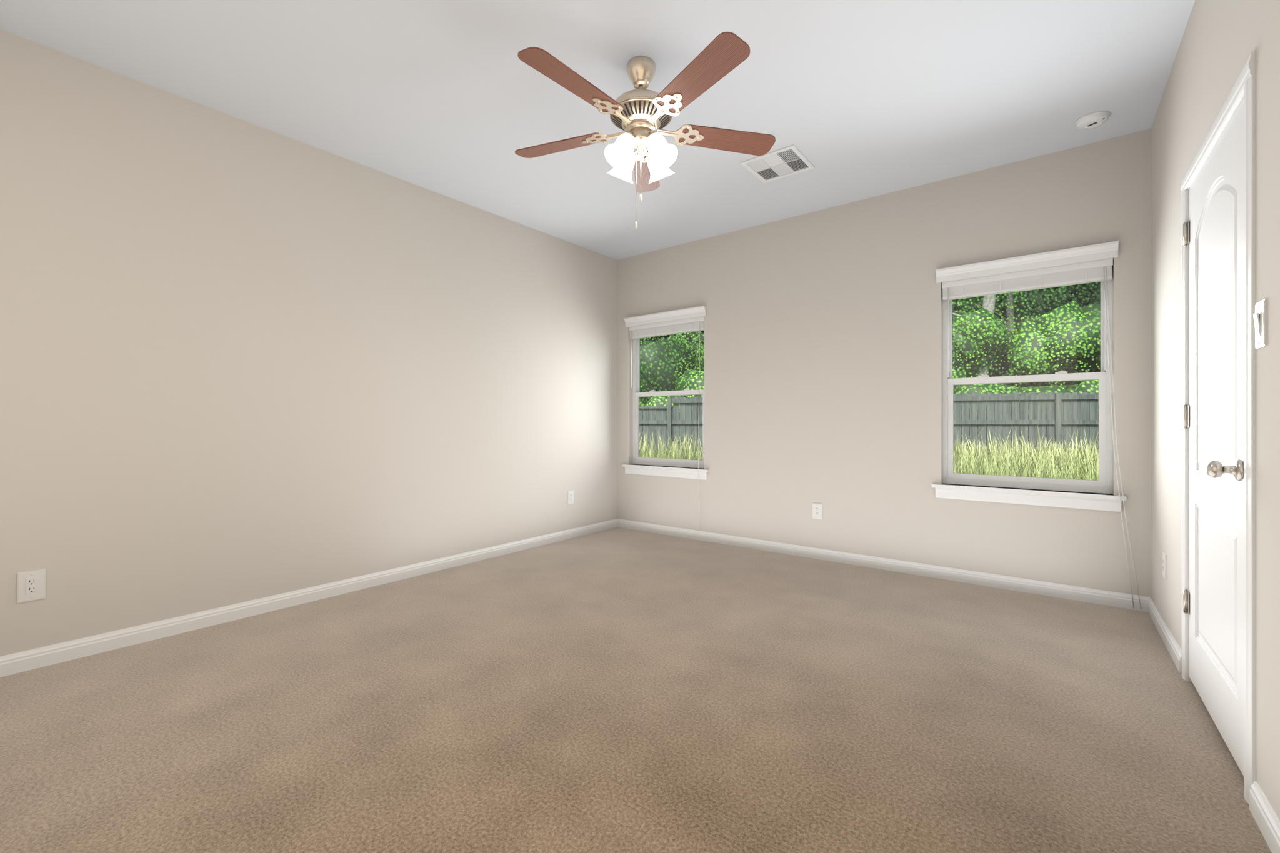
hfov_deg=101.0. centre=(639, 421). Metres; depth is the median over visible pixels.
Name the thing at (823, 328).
wall
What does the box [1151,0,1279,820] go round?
wall
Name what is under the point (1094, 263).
window
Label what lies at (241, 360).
wall
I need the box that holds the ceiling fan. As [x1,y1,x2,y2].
[515,31,775,229]
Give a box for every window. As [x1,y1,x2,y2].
[622,305,709,529]
[931,240,1141,609]
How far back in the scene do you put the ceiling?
2.59 m
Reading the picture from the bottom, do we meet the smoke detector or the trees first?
the trees
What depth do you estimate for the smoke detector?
2.87 m
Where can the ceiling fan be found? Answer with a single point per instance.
(640, 112)
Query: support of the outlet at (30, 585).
attached to the wall at (241, 360)
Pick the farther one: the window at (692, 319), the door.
the window at (692, 319)
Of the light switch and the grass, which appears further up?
the light switch
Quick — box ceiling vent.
[740,144,814,183]
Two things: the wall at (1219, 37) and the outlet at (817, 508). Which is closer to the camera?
the wall at (1219, 37)
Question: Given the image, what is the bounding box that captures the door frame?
[1180,50,1255,804]
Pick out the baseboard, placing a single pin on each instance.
(1268, 822)
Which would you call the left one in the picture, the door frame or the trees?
the trees
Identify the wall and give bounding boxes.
[0,29,617,656]
[617,128,1151,597]
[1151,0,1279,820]
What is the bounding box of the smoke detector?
[1075,110,1110,129]
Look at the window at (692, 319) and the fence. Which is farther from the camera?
the fence
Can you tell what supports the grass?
on the ground
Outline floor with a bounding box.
[0,527,1271,852]
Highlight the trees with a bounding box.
[639,281,1100,449]
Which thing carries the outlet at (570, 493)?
attached to the wall at (241, 360)
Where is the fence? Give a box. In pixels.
[639,391,1098,458]
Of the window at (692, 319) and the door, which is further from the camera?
the window at (692, 319)
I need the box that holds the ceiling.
[0,0,1194,259]
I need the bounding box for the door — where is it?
[1183,98,1243,776]
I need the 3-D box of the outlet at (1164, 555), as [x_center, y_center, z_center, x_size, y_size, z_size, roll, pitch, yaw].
[2.602,0.712,2.618,0.009,0.124,0.078,0,0,38]
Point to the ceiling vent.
(789, 160)
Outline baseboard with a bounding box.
[0,518,1279,852]
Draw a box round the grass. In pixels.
[639,423,1098,480]
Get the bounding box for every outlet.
[16,568,45,603]
[567,490,573,504]
[812,503,822,519]
[1162,551,1166,579]
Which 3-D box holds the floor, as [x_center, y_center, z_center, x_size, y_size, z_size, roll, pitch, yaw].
[0.359,1.102,2.139,4.962,0.050,4.458,0,0,38]
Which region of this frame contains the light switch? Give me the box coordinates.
[1253,298,1267,349]

